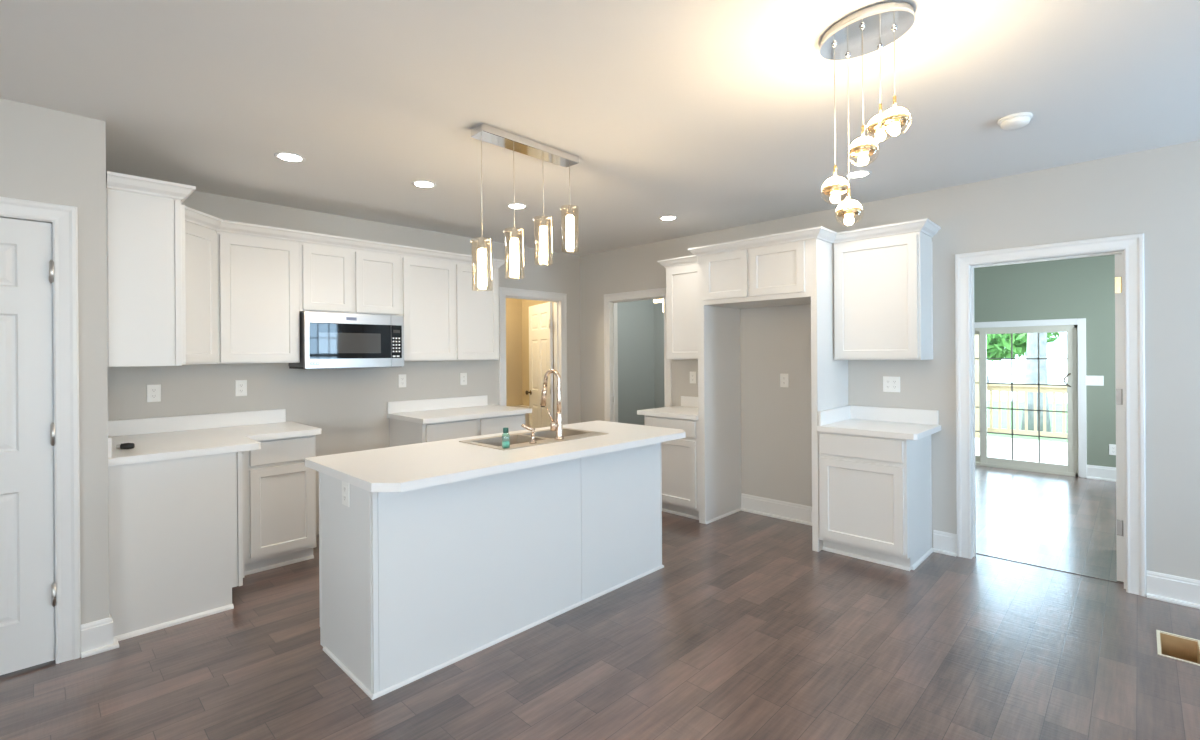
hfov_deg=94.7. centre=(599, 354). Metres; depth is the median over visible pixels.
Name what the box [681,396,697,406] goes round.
backsplash
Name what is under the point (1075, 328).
door
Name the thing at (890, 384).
wall outlet
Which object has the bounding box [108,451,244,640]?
base cabinet
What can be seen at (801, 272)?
refrigerator surround
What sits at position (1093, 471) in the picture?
baseboard
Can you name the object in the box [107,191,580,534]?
wall
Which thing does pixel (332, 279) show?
upper cabinet
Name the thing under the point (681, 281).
upper cabinet
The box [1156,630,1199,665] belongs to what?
floor vent
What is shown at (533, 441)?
soap dispenser
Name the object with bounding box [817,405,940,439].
countertop
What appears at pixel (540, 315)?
door
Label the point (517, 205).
recessed light
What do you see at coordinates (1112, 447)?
wall outlet
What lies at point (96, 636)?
baseboard
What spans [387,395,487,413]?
backsplash
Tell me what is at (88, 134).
wall
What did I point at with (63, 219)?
trim
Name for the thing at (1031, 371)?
tree
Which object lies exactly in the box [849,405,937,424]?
backsplash
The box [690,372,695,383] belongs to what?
wall outlet
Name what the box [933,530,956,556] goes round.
baseboard
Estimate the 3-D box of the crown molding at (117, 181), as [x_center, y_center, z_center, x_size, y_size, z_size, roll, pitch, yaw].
[-1.925,-0.878,4.246,0.728,0.071,3.152,0,0,28]
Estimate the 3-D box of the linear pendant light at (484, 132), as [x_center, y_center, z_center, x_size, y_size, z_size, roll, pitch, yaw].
[-0.390,-0.754,3.065,0.119,0.838,0.727,0,0,44]
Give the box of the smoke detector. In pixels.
[998,112,1032,129]
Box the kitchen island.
[319,442,663,699]
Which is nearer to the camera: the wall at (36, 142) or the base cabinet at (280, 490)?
the wall at (36, 142)
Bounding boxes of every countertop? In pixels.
[108,409,321,465]
[305,421,685,491]
[387,395,531,423]
[637,396,697,419]
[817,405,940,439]
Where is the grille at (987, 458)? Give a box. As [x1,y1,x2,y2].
[986,333,1066,461]
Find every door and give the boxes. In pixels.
[0,217,56,674]
[525,302,552,427]
[974,318,1086,477]
[1115,254,1123,581]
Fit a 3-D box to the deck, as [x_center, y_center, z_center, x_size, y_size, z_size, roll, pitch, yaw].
[6.135,1.520,8.431,15.000,0.060,3.678,0,0,44]
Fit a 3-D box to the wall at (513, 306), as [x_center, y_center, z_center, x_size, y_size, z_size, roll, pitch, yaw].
[-1.747,0.140,6.802,0.100,2.611,1.900,0,0,44]
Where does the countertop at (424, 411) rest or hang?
on the base cabinet at (401, 432)
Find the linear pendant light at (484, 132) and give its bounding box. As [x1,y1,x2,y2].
[470,123,578,286]
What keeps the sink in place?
in the island countertop at (402, 468)
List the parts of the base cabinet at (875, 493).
drawer, door, shoe molding, shoe molding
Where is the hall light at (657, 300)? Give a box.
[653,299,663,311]
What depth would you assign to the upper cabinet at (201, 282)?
3.56 m
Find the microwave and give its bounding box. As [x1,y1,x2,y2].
[289,311,403,368]
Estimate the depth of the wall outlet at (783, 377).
4.79 m
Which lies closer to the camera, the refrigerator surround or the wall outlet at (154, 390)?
the wall outlet at (154, 390)
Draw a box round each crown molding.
[106,171,506,267]
[657,218,940,267]
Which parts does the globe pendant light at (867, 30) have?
stem, bulb, cord, cord, bulb, stem, cord, bulb, mirror plate, stem, cord, bulb, cord, stem, bulb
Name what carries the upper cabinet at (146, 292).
attached to the wall at (88, 134)
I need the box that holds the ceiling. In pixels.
[0,0,1199,255]
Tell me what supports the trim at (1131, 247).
attached to the wall at (1155, 193)
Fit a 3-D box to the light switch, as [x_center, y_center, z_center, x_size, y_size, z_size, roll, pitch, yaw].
[5.564,0.289,6.227,0.166,0.112,0.018,0,0,44]
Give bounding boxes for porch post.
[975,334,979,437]
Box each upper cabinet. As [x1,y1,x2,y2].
[106,188,185,366]
[182,221,217,364]
[216,231,299,363]
[299,242,400,315]
[400,255,498,360]
[666,263,697,359]
[834,231,932,359]
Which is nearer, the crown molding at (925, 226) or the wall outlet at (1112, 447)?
the crown molding at (925, 226)
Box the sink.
[459,427,608,449]
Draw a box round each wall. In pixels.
[0,98,72,205]
[72,114,108,624]
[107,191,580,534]
[506,298,522,405]
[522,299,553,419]
[580,140,1199,595]
[617,299,654,424]
[654,298,663,407]
[974,254,1115,466]
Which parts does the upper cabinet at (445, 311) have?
door, door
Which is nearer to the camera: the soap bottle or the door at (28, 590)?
the door at (28, 590)
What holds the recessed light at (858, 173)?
in the ceiling
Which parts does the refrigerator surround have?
panel, shoe molding, door, door, panel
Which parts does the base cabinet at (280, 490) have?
shoe molding, drawer, door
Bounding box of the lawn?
[987,401,1066,442]
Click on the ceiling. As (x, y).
(710, 115)
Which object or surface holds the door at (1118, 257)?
in the wall at (1155, 193)
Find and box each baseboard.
[81,614,118,657]
[740,493,811,525]
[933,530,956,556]
[1086,465,1115,481]
[1147,570,1199,608]
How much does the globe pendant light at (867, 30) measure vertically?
0.688 m
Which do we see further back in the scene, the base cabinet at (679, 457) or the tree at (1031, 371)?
the tree at (1031, 371)
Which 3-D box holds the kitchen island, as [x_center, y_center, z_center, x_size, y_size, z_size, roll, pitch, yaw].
[-0.497,1.001,3.248,0.658,0.876,1.984,0,0,44]
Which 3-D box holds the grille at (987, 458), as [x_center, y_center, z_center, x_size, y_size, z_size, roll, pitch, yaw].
[5.148,0.509,6.688,0.776,1.547,0.005,0,0,44]
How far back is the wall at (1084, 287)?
6.30 m
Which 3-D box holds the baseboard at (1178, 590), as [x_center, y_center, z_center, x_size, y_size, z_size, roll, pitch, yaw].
[4.008,1.333,2.436,2.273,0.150,0.034,0,0,44]
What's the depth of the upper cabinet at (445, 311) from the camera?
4.97 m
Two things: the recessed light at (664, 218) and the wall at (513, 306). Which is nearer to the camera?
the recessed light at (664, 218)
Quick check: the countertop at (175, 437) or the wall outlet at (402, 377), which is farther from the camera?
the wall outlet at (402, 377)
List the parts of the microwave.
door glass, control panel, control frame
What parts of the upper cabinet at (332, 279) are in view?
door, door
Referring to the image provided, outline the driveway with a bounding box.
[987,372,1066,403]
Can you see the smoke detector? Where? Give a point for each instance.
(1017, 120)
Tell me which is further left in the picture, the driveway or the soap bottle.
the soap bottle
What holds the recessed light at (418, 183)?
in the ceiling
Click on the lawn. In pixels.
(995, 403)
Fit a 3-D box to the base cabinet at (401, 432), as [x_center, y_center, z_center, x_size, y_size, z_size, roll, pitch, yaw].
[-1.277,0.997,5.062,0.610,0.892,1.057,0,0,44]
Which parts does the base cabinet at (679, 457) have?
drawer, door, shoe molding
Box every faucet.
[540,369,563,439]
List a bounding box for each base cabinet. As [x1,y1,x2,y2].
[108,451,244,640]
[242,435,316,574]
[389,414,524,446]
[644,415,698,519]
[818,431,932,570]
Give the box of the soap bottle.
[502,427,509,447]
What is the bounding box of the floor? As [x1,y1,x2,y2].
[0,465,1199,739]
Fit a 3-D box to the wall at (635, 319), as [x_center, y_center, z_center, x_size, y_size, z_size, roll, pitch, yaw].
[0.177,0.126,7.700,0.100,2.611,1.928,0,0,44]
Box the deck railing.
[987,384,1066,437]
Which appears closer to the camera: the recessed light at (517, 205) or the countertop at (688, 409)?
the recessed light at (517, 205)
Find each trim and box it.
[0,197,80,663]
[499,287,567,424]
[604,288,671,421]
[955,233,1145,596]
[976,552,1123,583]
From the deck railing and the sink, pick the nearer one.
the sink
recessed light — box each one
[274,152,305,161]
[411,180,435,187]
[506,203,526,208]
[659,216,677,220]
[844,170,871,177]
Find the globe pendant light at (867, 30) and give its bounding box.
[820,1,914,224]
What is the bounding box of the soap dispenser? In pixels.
[521,424,536,443]
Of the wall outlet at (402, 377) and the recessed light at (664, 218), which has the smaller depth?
the recessed light at (664, 218)
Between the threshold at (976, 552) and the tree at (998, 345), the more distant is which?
the tree at (998, 345)
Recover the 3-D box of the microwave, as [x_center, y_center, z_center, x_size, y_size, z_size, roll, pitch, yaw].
[-2.032,-0.109,4.449,0.394,0.422,0.760,0,0,44]
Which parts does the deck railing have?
rail, rail, rail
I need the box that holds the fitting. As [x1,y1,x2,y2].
[116,443,134,448]
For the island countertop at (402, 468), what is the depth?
2.85 m
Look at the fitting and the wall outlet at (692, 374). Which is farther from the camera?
the wall outlet at (692, 374)
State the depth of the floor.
2.57 m
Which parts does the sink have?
bowl, bowl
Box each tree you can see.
[987,332,1059,382]
[1021,333,1050,431]
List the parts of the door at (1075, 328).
fixed panel, pull handle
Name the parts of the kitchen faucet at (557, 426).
spout, lever handle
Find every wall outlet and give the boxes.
[147,384,160,401]
[235,380,246,395]
[342,481,349,506]
[398,374,405,387]
[460,373,466,384]
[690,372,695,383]
[780,374,787,386]
[883,376,899,391]
[1109,444,1115,454]
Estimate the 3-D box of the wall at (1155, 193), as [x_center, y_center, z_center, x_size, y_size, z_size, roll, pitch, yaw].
[2.340,0.113,4.161,7.301,2.611,0.120,0,0,44]
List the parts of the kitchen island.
panel, corner trim, panel, shoe molding, panel, corner trim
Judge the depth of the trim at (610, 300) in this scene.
6.25 m
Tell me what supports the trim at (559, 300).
attached to the wall at (349, 405)
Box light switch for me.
[1086,376,1103,385]
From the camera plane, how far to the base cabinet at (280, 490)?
3.73 m
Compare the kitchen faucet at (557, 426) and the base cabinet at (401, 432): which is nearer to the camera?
the kitchen faucet at (557, 426)
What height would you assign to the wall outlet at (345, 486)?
0.112 m
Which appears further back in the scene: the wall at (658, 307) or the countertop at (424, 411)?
the wall at (658, 307)
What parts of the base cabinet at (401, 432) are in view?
drawer, drawer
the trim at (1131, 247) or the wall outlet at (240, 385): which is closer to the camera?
the trim at (1131, 247)
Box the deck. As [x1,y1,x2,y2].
[975,436,1067,464]
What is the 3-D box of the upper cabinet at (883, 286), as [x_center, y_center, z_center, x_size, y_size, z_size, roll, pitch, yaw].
[2.087,-0.407,4.092,0.590,0.882,0.323,0,0,44]
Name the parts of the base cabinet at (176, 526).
shoe molding, door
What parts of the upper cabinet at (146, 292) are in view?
door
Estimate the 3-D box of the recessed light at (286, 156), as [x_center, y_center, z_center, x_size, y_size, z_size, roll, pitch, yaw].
[-1.821,-1.160,3.246,0.164,0.006,0.164,0,0,44]
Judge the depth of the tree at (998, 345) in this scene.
34.18 m
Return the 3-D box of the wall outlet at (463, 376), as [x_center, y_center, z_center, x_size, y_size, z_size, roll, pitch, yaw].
[-1.341,0.235,5.436,0.008,0.118,0.074,0,0,44]
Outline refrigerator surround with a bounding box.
[697,238,847,551]
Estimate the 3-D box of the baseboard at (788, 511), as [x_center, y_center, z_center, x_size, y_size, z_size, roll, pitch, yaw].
[1.619,1.348,4.765,0.902,0.150,0.034,0,0,44]

